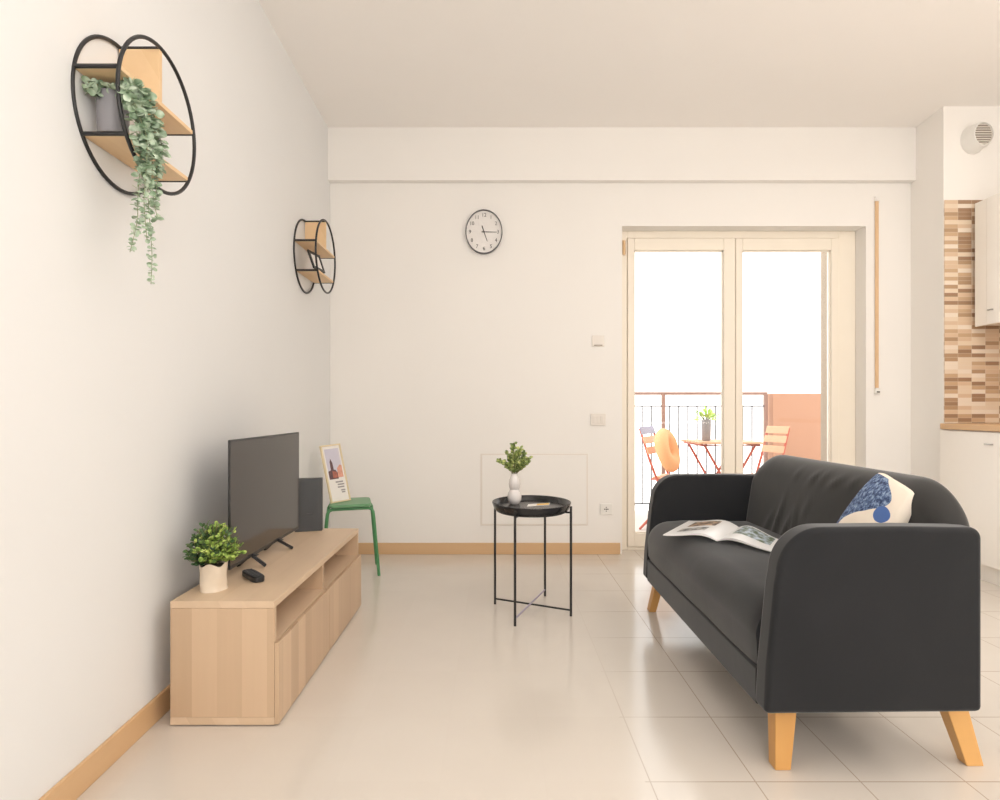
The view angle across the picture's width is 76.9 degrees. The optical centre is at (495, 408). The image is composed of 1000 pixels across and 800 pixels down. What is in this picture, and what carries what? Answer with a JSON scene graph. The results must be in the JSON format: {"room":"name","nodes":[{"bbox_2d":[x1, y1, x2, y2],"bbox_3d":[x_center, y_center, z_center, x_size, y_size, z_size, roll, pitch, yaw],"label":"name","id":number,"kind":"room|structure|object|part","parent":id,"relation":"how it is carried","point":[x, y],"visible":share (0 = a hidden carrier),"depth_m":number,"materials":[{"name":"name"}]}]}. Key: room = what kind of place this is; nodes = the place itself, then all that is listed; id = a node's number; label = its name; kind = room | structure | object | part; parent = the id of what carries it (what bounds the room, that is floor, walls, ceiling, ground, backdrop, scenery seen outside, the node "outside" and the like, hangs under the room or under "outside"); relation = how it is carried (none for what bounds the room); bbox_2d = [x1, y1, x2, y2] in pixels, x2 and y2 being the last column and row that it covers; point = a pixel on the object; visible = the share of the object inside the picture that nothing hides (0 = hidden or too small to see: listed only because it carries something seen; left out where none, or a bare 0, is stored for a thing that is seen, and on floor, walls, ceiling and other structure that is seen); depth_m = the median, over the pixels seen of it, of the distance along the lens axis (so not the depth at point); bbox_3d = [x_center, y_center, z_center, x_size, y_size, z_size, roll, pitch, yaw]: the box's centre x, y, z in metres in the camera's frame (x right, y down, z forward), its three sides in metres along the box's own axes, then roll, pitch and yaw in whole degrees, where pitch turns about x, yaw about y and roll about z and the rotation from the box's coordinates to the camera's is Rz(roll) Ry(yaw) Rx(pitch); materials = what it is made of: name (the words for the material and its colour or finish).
{"room":"living room","nodes":[
{"label":"living room","id":0,"kind":"room"},
{"bbox_2d":[0,0,329,799],"bbox_3d":[-1.132,-0.458,1.500,0.100,2.915,6.404,0,0,-1],"label":"wall","id":1,"kind":"structure","parent":0,"point":[123,395],"depth_m":1.86,"materials":[{"name":"paint"}]},
{"bbox_2d":[39,684,169,799],"bbox_3d":[-1.073,0.961,1.323,0.012,0.078,6.047,0,0,-1],"label":"baseboard","id":2,"kind":"structure","parent":1,"relation":"attached to","point":[78,780],"depth_m":1.75,"materials":[{"name":"brown wood"}]},
{"bbox_2d":[71,34,195,195],"bbox_3d":[-1.026,-0.836,1.816,0.126,0.420,0.420,0,0,0],"label":"shelf","id":3,"kind":"object","parent":1,"relation":"attached to","point":[144,63],"visible":0.77,"depth_m":1.81,"materials":[{"name":"beige wood"}]},
{"bbox_2d":[81,75,170,283],"bbox_3d":[-0.986,-0.614,1.684,0.185,0.559,0.161,0,0,0],"label":"trailing plant","id":4,"kind":"object","parent":3,"relation":"on","point":[136,105],"visible":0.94,"depth_m":1.66,"materials":[{"name":"green plant"}]},
{"bbox_3d":[-1.036,-0.791,1.705,0.080,0.110,0.089,0,0,0],"label":"pot","id":5,"kind":"part","parent":4,"relation":"part of","materials":[{"name":"grey ceramic"}]},
{"bbox_2d":[293,219,335,293],"bbox_3d":[-1.063,-0.896,3.711,0.132,0.430,0.430,0,0,0],"label":"shelf","id":6,"kind":"object","parent":1,"relation":"attached to","point":[315,231],"visible":0.98,"depth_m":3.71,"materials":[{"name":"beige wood"}]},
{"bbox_2d":[307,249,324,272],"bbox_3d":[-1.028,-0.843,3.603,0.053,0.110,0.160,0,0,9],"label":"picture frame","id":7,"kind":"object","parent":6,"relation":"on","point":[311,254],"visible":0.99,"depth_m":3.59,"materials":[{"name":"paper"}]},
{"bbox_2d":[311,254,322,269],"bbox_3d":[-1.030,-0.842,3.603,0.052,0.080,0.129,0,0,0],"label":"print","id":8,"kind":"object","parent":7,"relation":"attached to","point":[320,266],"depth_m":3.61,"materials":[{"name":"paper"}]},
{"bbox_2d":[76,550,999,799],"bbox_3d":[1.087,1.040,1.450,4.665,0.080,6.500,0,0,0],"label":"floor","id":9,"kind":"structure","parent":0,"point":[431,690],"depth_m":2.00,"materials":[{"name":"tile"}]},
{"bbox_2d":[170,528,360,724],"bbox_3d":[-0.856,0.803,2.592,0.342,0.394,1.215,0,0,0],"label":"tv stand","id":10,"kind":"object","parent":9,"relation":"on","point":[243,653],"visible":0.98,"depth_m":1.99,"materials":[{"name":"brown wood"}]},
{"bbox_2d":[183,520,246,592],"bbox_3d":[-0.952,0.489,2.122,0.193,0.235,0.233,0,0,0],"label":"potted plant","id":11,"kind":"object","parent":10,"relation":"on","point":[211,549],"visible":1,"depth_m":2.08,"materials":[{"name":"green plant"}]},
{"bbox_3d":[-0.952,0.558,2.119,0.089,0.095,0.096,0,0,0],"label":"pot","id":12,"kind":"part","parent":11,"relation":"part of","materials":[{"name":"white ceramic"}]},
{"bbox_3d":[-0.949,0.449,2.120,0.183,0.140,0.211,0,0,0],"label":"stem","id":13,"kind":"part","parent":11,"relation":"part of","materials":[{"name":"green plant"}]},
{"bbox_3d":[-0.863,0.800,1.995,0.328,0.344,0.018,0,0,0],"label":"panel","id":14,"kind":"part","parent":10,"relation":"part of","materials":[{"name":"brown wood"}]},
{"bbox_2d":[242,568,264,582],"bbox_3d":[-0.868,0.594,2.252,0.048,0.022,0.144,0,0,-39],"label":"remote control","id":15,"kind":"object","parent":10,"relation":"on","point":[252,575],"visible":1,"depth_m":2.22,"materials":[{"name":"black plastic"}]},
{"bbox_2d":[228,432,298,569],"bbox_3d":[-0.935,0.357,2.579,0.119,0.497,0.771,0,0,0],"label":"television","id":16,"kind":"object","parent":10,"relation":"on","point":[263,471],"visible":1,"depth_m":2.50,"materials":[{"name":"black plastic"}]},
{"bbox_2d":[276,589,324,640],"bbox_3d":[-0.860,0.746,2.292,0.322,0.016,0.576,0,0,0],"label":"shelf","id":17,"kind":"object","parent":10,"relation":"attached to","point":[298,607],"depth_m":2.32,"materials":[{"name":"brown wood"}]},
{"bbox_3d":[-0.691,0.866,2.288,0.013,0.256,0.605,0,0,0],"label":"door","id":18,"kind":"part","parent":10,"relation":"part of","materials":[{"name":"brown wood"}]},
{"bbox_2d":[295,477,322,531],"bbox_3d":[-0.930,0.475,3.132,0.134,0.262,0.051,0,0,-16],"label":"speaker","id":19,"kind":"object","parent":10,"relation":"on","point":[310,489],"visible":0.74,"depth_m":3.12,"materials":[{"name":"plastic"}]},
{"bbox_3d":[-0.864,0.800,2.592,0.306,0.344,0.024,0,0,0],"label":"divider panel","id":20,"kind":"part","parent":10,"relation":"part of","materials":[{"name":"brown wood"}]},
{"bbox_2d":[324,555,356,589],"bbox_3d":[-0.860,0.746,2.893,0.322,0.016,0.576,0,0,0],"label":"shelf","id":21,"kind":"object","parent":10,"relation":"attached to","point":[337,568],"depth_m":2.91,"materials":[{"name":"brown wood"}]},
{"bbox_3d":[-0.691,0.866,2.897,0.013,0.256,0.605,0,0,0],"label":"door","id":22,"kind":"part","parent":10,"relation":"part of","materials":[{"name":"brown wood"}]},
{"bbox_3d":[-0.863,0.800,3.190,0.328,0.344,0.018,0,0,0],"label":"panel","id":23,"kind":"part","parent":10,"relation":"part of","materials":[{"name":"brown wood"}]},
{"bbox_2d":[324,497,380,575],"bbox_3d":[-0.889,0.779,3.846,0.380,0.434,0.302,0,0,-19],"label":"stool","id":24,"kind":"object","parent":9,"relation":"on","point":[359,503],"visible":0.8,"depth_m":3.75,"materials":[{"name":"green paint"}]},
{"bbox_3d":[-0.976,0.789,3.684,0.116,0.414,0.029,0,0,-33],"label":"leg","id":25,"kind":"part","parent":24,"relation":"part of","materials":[{"name":"green metal"}]},
{"bbox_2d":[319,443,350,503],"bbox_3d":[-0.978,0.389,3.836,0.120,0.349,0.163,0,0,33],"label":"poster frame","id":26,"kind":"object","parent":24,"relation":"on","point":[331,455],"visible":1,"depth_m":3.83,"materials":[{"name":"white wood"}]},
{"bbox_3d":[-0.889,0.571,3.846,0.244,0.018,0.318,0,0,-13],"label":"seat","id":27,"kind":"part","parent":24,"relation":"part of","materials":[{"name":"green paint"}]},
{"bbox_3d":[-0.862,0.591,3.733,0.169,0.018,0.019,0,0,-19],"label":"seat rail","id":28,"kind":"part","parent":24,"relation":"part of","materials":[{"name":"green metal"}]},
{"bbox_3d":[-0.745,0.789,3.764,0.111,0.414,0.029,0,0,-4],"label":"leg","id":29,"kind":"part","parent":24,"relation":"part of","materials":[{"name":"green metal"}]},
{"bbox_3d":[-0.802,0.789,4.008,0.116,0.414,0.029,0,0,-33],"label":"leg","id":30,"kind":"part","parent":24,"relation":"part of","materials":[{"name":"green metal"}]},
{"bbox_2d":[492,495,571,625],"bbox_3d":[0.176,0.730,3.136,0.392,0.540,0.479,0,0,0],"label":"side table","id":31,"kind":"object","parent":9,"relation":"on","point":[557,506],"visible":0.93,"depth_m":3.10,"materials":[{"name":"black paint"}]},
{"bbox_3d":[-0.005,0.735,3.230,0.012,0.530,0.012,0,0,0],"label":"leg","id":32,"kind":"part","parent":31,"relation":"part of","materials":[{"name":"black metal"}]},
{"bbox_2d":[496,442,532,504],"bbox_3d":[0.095,0.328,3.238,0.191,0.322,0.114,0,0,0],"label":"vase","id":33,"kind":"object","parent":31,"relation":"on","point":[515,463],"visible":1,"depth_m":3.22,"materials":[{"name":"white ceramic"}]},
{"bbox_3d":[0.094,0.260,3.237,0.158,0.172,0.088,0,0,0],"label":"stem","id":34,"kind":"part","parent":33,"relation":"part of","materials":[{"name":"green plant"}]},
{"bbox_3d":[0.088,0.735,2.903,0.012,0.530,0.012,0,0,0],"label":"leg","id":35,"kind":"part","parent":31,"relation":"part of","materials":[{"name":"black metal"}]},
{"bbox_2d":[492,495,570,515],"bbox_3d":[0.176,0.478,3.137,0.392,0.035,0.471,0,0,0],"label":"tray","id":36,"kind":"object","parent":31,"relation":"on","point":[557,506],"depth_m":3.13,"materials":[{"name":"black paint"}]},
{"bbox_2d":[527,503,549,506],"bbox_3d":[0.217,0.487,3.210,0.162,0.002,0.060,0,0,-23],"label":"paper card","id":37,"kind":"object","parent":31,"relation":"on","point":[538,504],"visible":1,"depth_m":3.21,"materials":[{"name":"white paper"}]},
{"bbox_3d":[0.262,0.735,3.370,0.012,0.530,0.012,0,0,0],"label":"leg","id":38,"kind":"part","parent":31,"relation":"part of","materials":[{"name":"black metal"}]},
{"bbox_3d":[0.362,0.735,3.043,0.012,0.530,0.012,0,0,0],"label":"leg","id":39,"kind":"part","parent":31,"relation":"part of","materials":[{"name":"black metal"}]},
{"bbox_2d":[643,455,983,769],"bbox_3d":[1.043,0.604,2.425,0.646,0.792,1.456,0,0,0],"label":"sofa","id":40,"kind":"object","parent":9,"relation":"on","point":[836,617],"visible":0.91,"depth_m":1.70,"materials":[{"name":"grey fabric"}]},
{"bbox_3d":[0.789,0.909,3.103,0.069,0.181,0.094,0,0,0],"label":"leg","id":41,"kind":"part","parent":40,"relation":"part of","materials":[{"name":"brown wood"}]},
{"bbox_3d":[1.022,0.572,3.087,0.588,0.509,0.085,0,0,0],"label":"arm","id":42,"kind":"part","parent":40,"relation":"part of","materials":[{"name":"grey fabric"}]},
{"bbox_2d":[648,520,780,663],"bbox_3d":[0.997,0.625,2.412,0.545,0.201,1.271,0,0,0],"label":"seat cushion","id":43,"kind":"object","parent":40,"relation":"on","point":[723,581],"depth_m":2.22,"materials":[{"name":"grey fabric"}]},
{"bbox_2d":[663,520,777,551],"bbox_3d":[0.948,0.507,2.602,0.506,0.026,0.377,0,0,43],"label":"magazine","id":44,"kind":"object","parent":40,"relation":"on","point":[717,530],"visible":0.96,"depth_m":2.56,"materials":[{"name":"white paper"}]},
{"bbox_3d":[0.809,0.909,1.781,0.073,0.181,0.077,0,0,0],"label":"leg","id":45,"kind":"part","parent":40,"relation":"part of","materials":[{"name":"brown wood"}]},
{"bbox_3d":[1.260,0.454,2.400,0.159,0.492,1.340,0,0,0],"label":"backrest","id":46,"kind":"part","parent":40,"relation":"part of","materials":[{"name":"grey fabric"}]},
{"bbox_3d":[1.022,0.572,1.739,0.588,0.509,0.078,0,0,0],"label":"arm","id":47,"kind":"part","parent":40,"relation":"part of","materials":[{"name":"grey fabric"}]},
{"bbox_2d":[837,473,913,522],"bbox_3d":[1.183,0.361,1.994,0.233,0.300,0.247,0,0,0],"label":"throw pillow","id":48,"kind":"object","parent":40,"relation":"on","point":[883,499],"visible":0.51,"depth_m":1.96,"materials":[{"name":"fabric"}]},
{"bbox_3d":[1.314,0.909,1.793,0.102,0.181,0.062,0,0,0],"label":"leg","id":49,"kind":"part","parent":40,"relation":"part of","materials":[{"name":"brown wood"}]},
{"bbox_2d":[940,429,999,585],"bbox_3d":[3.046,0.564,3.677,0.528,0.873,0.596,0,0,0],"label":"base cabinet","id":50,"kind":"object","parent":9,"relation":"on","point":[969,459],"visible":0.65,"depth_m":3.65,"materials":[{"name":"wood"}]},
{"bbox_2d":[940,423,999,431],"bbox_3d":[3.048,0.108,3.378,0.526,0.036,1.216,0,0,0],"label":"countertop","id":51,"kind":"structure","parent":50,"relation":"on","point":[995,427],"depth_m":3.71,"materials":[{"name":"brown wood"}]},
{"bbox_2d":[330,183,910,553],"bbox_3d":[1.138,-0.458,4.522,4.564,2.915,0.355,0,0,0],"label":"wall","id":52,"kind":"structure","parent":0,"point":[445,354],"depth_m":4.34,"materials":[{"name":"paint"}]},
{"bbox_2d":[465,209,501,253],"bbox_3d":[-0.082,-1.216,4.327,0.253,0.304,0.035,0,0,0],"label":"wall clock","id":53,"kind":"object","parent":52,"relation":"attached to","point":[483,231],"visible":1,"depth_m":4.33,"materials":[{"name":"grey plastic"}]},
{"bbox_2d":[358,543,619,553],"bbox_3d":[-0.139,0.961,4.339,1.988,0.078,0.012,0,0,0],"label":"baseboard","id":54,"kind":"structure","parent":52,"relation":"attached to","point":[363,548],"depth_m":4.33,"materials":[{"name":"brown wood"}]},
{"bbox_2d":[480,454,587,525],"bbox_3d":[0.264,0.555,4.341,0.741,0.497,0.007,0,0,0],"label":"access panel","id":55,"kind":"object","parent":52,"relation":"attached to","point":[565,476],"visible":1,"depth_m":4.34,"materials":[{"name":"white paint"}]},
{"bbox_2d":[592,335,603,345],"bbox_3d":[0.704,-0.469,4.338,0.083,0.076,0.014,0,0,0],"label":"thermostat","id":56,"kind":"object","parent":52,"relation":"attached to","point":[597,340],"visible":1,"depth_m":4.33,"materials":[{"name":"white plastic"}]},
{"bbox_2d":[591,414,605,425],"bbox_3d":[0.703,0.072,4.337,0.104,0.083,0.016,0,0,0],"label":"light switch","id":57,"kind":"object","parent":52,"relation":"attached to","point":[596,419],"visible":1,"depth_m":4.33,"materials":[{"name":"white plastic"}]},
{"bbox_2d":[600,504,611,514],"bbox_3d":[0.759,0.690,4.339,0.083,0.076,0.012,0,0,0],"label":"power socket","id":58,"kind":"object","parent":52,"relation":"attached to","point":[605,509],"visible":1,"depth_m":4.33,"materials":[{"name":"white plastic"}]},
{"bbox_2d":[328,127,915,182],"bbox_3d":[0.863,-1.736,4.315,4.015,0.359,0.060,0,0,0],"label":"beam","id":59,"kind":"structure","parent":52,"relation":"attached to","point":[355,154],"depth_m":4.29,"materials":[{"name":"paint"}]},
{"bbox_2d":[622,231,854,549],"bbox_3d":[1.710,-0.131,4.490,1.681,2.262,0.099,0,0,0],"label":"door","id":60,"kind":"structure","parent":52,"relation":"in","point":[839,246],"depth_m":4.46,"materials":[{"name":"beige paint"}]},
{"bbox_2d":[821,252,826,460],"bbox_3d":[2.493,-0.121,4.640,0.119,2.282,0.160,0,0,0],"label":"door frame","id":61,"kind":"structure","parent":60,"relation":"attached to","point":[823,254],"depth_m":4.67,"materials":[{"name":"beige wood"}]},
{"bbox_2d":[874,196,880,393],"bbox_3d":[2.622,-0.782,4.332,0.036,1.355,0.027,0,0,0],"label":"strap","id":62,"kind":"object","parent":52,"relation":"hanging from","point":[877,390],"visible":1,"depth_m":4.33,"materials":[{"name":"beige fabric"}]},
{"bbox_2d":[258,0,999,126],"bbox_3d":[1.087,-1.965,1.450,4.665,0.100,6.500,0,0,0],"label":"ceiling","id":63,"kind":"structure","parent":0,"point":[361,63],"depth_m":3.46,"materials":[{"name":"paint"}]},
{"bbox_2d":[635,511,647,530],"bbox_3d":[1.900,1.105,5.600,5.000,0.110,1.800,0,0,0],"label":"floor","id":64,"kind":"structure","parent":0,"point":[641,517],"depth_m":5.99,"materials":[{"name":"tile"}]},
{"bbox_2d":[639,426,668,529],"bbox_3d":[1.506,0.604,5.474,0.525,0.898,0.378,0,0,41],"label":"folding chair","id":65,"kind":"object","parent":64,"relation":"on","point":[646,429],"visible":0.39,"depth_m":5.47,"materials":[{"name":"red metal"}]},
{"bbox_3d":[1.404,0.828,5.358,0.419,0.450,0.022,0,0,41],"label":"leg","id":66,"kind":"part","parent":65,"relation":"part of","materials":[{"name":"red metal"}]},
{"bbox_3d":[1.379,0.608,5.349,0.369,0.883,0.022,0,0,41],"label":"leg","id":67,"kind":"part","parent":65,"relation":"part of","materials":[{"name":"red metal"}]},
{"bbox_2d":[654,428,679,471],"bbox_3d":[1.477,0.353,5.420,0.198,0.377,0.370,0,0,28],"label":"cushion","id":68,"kind":"object","parent":65,"relation":"on","point":[665,443],"visible":1,"depth_m":5.31,"materials":[{"name":"orange fabric"}]},
{"bbox_2d":[635,392,767,504],"bbox_3d":[1.056,0.440,6.300,3.312,1.220,0.040,0,0,0],"label":"balcony railing","id":69,"kind":"object","parent":64,"relation":"on","point":[765,394],"visible":0.28,"depth_m":6.29,"materials":[{"name":"metal"}]},
{"bbox_3d":[1.672,0.453,6.300,0.034,1.195,0.034,0,0,0],"label":"post","id":70,"kind":"part","parent":69,"relation":"part of","materials":[{"name":"metal"}]},
{"bbox_3d":[1.045,-0.029,6.300,3.290,0.014,0.020,0,0,0],"label":"rail","id":71,"kind":"part","parent":69,"relation":"part of","materials":[{"name":"brown metal"}]},
{"bbox_3d":[1.055,-0.155,6.300,3.310,0.030,0.040,0,0,0],"label":"rail","id":72,"kind":"part","parent":69,"relation":"part of","materials":[{"name":"brown metal"}]},
{"bbox_3d":[2.695,0.453,6.300,0.034,1.195,0.034,0,0,0],"label":"post","id":73,"kind":"part","parent":69,"relation":"part of","materials":[{"name":"metal"}]},
{"bbox_2d":[680,439,763,472],"bbox_3d":[1.975,0.664,5.546,0.550,0.772,0.532,0,0,0],"label":"folding table","id":74,"kind":"object","parent":64,"relation":"on","point":[698,442],"visible":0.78,"depth_m":5.32,"materials":[{"name":"red metal"}]},
{"bbox_3d":[1.970,0.675,5.787,0.439,0.751,0.022,0,0,-2],"label":"leg","id":75,"kind":"part","parent":74,"relation":"part of","materials":[{"name":"red metal"}]},
{"bbox_2d":[693,405,720,440],"bbox_3d":[1.832,0.123,5.484,0.217,0.309,0.263,0,0,10],"label":"potted plant","id":76,"kind":"object","parent":74,"relation":"on","point":[705,424],"visible":0.98,"depth_m":5.46,"materials":[{"name":"green plant"}]},
{"bbox_3d":[1.835,0.185,5.500,0.083,0.185,0.100,0,0,0],"label":"pot","id":77,"kind":"part","parent":76,"relation":"part of","materials":[{"name":"grey ceramic"}]},
{"bbox_3d":[1.970,0.675,5.327,0.439,0.751,0.037,0,0,0],"label":"leg","id":78,"kind":"part","parent":74,"relation":"part of","materials":[{"name":"red metal"}]},
{"bbox_3d":[1.975,0.305,5.550,0.503,0.018,0.513,0,0,0],"label":"table frame","id":79,"kind":"part","parent":74,"relation":"part of","materials":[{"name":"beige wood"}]},
{"bbox_3d":[1.985,0.675,5.327,0.429,0.751,0.022,0,0,2],"label":"leg","id":80,"kind":"part","parent":74,"relation":"part of","materials":[{"name":"red metal"}]},
{"bbox_2d":[748,426,789,473],"bbox_3d":[2.366,0.604,5.603,0.482,0.897,0.272,0,0,-27],"label":"folding chair","id":81,"kind":"object","parent":64,"relation":"on","point":[770,429],"visible":0.39,"depth_m":5.68,"materials":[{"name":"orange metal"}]},
{"bbox_3d":[2.362,0.608,5.741,0.356,0.883,0.022,0,0,-27],"label":"leg","id":82,"kind":"part","parent":81,"relation":"part of","materials":[{"name":"red metal"}]},
{"bbox_3d":[2.446,0.608,5.503,0.356,0.883,0.022,0,0,-27],"label":"leg","id":83,"kind":"part","parent":81,"relation":"part of","materials":[{"name":"red metal"}]},
{"bbox_2d":[768,393,820,459],"bbox_3d":[3.572,0.448,6.300,1.655,1.205,0.120,0,0,0],"label":"wall","id":84,"kind":"structure","parent":0,"point":[801,412],"depth_m":6.24,"materials":[{"name":"orange paint"}]},
{"bbox_2d":[911,106,999,482],"bbox_3d":[3.126,-0.458,1.323,0.588,2.915,6.045,0,0,0],"label":"wall","id":85,"kind":"structure","parent":0,"point":[944,170],"depth_m":4.09,"materials":[{"name":"paint"}]},
{"bbox_2d":[944,200,999,422],"bbox_3d":[3.077,-0.616,3.293,0.486,1.408,1.387,0,0,0],"label":"backsplash","id":86,"kind":"structure","parent":85,"relation":"attached to","point":[971,353],"depth_m":3.98,"materials":[{"name":"brown tile"}]},
{"bbox_2d":[960,122,993,153],"bbox_3d":[3.012,-1.700,3.936,0.150,0.180,0.102,0,0,0],"label":"fan","id":87,"kind":"object","parent":85,"relation":"attached to","point":[974,138],"visible":1,"depth_m":3.90,"materials":[{"name":"white plastic"}]},
{"bbox_2d":[975,124,992,143],"bbox_3d":[3.012,-1.700,3.894,0.108,0.130,0.010,0,0,0],"label":"grille","id":88,"kind":"object","parent":87,"relation":"attached to","point":[983,132],"depth_m":3.89,"materials":[{"name":"white plastic"}]},
{"bbox_2d":[975,193,999,326],"bbox_3d":[3.142,-0.899,3.420,0.338,0.772,1.040,0,0,0],"label":"upper cabinet","id":89,"kind":"object","parent":85,"relation":"attached to","point":[987,211],"visible":1,"depth_m":3.83,"materials":[{"name":"wood"}]},
{"bbox_3d":[3.000,-0.899,3.891,0.014,0.772,0.098,0,0,0],"label":"filler panel","id":90,"kind":"part","parent":89,"relation":"part of","materials":[{"name":"white wood"}]},
{"bbox_3d":[2.997,-0.899,3.607,0.017,0.772,0.463,0,0,0],"label":"door","id":91,"kind":"part","parent":89,"relation":"part of","materials":[{"name":"white wood"}]}
]}

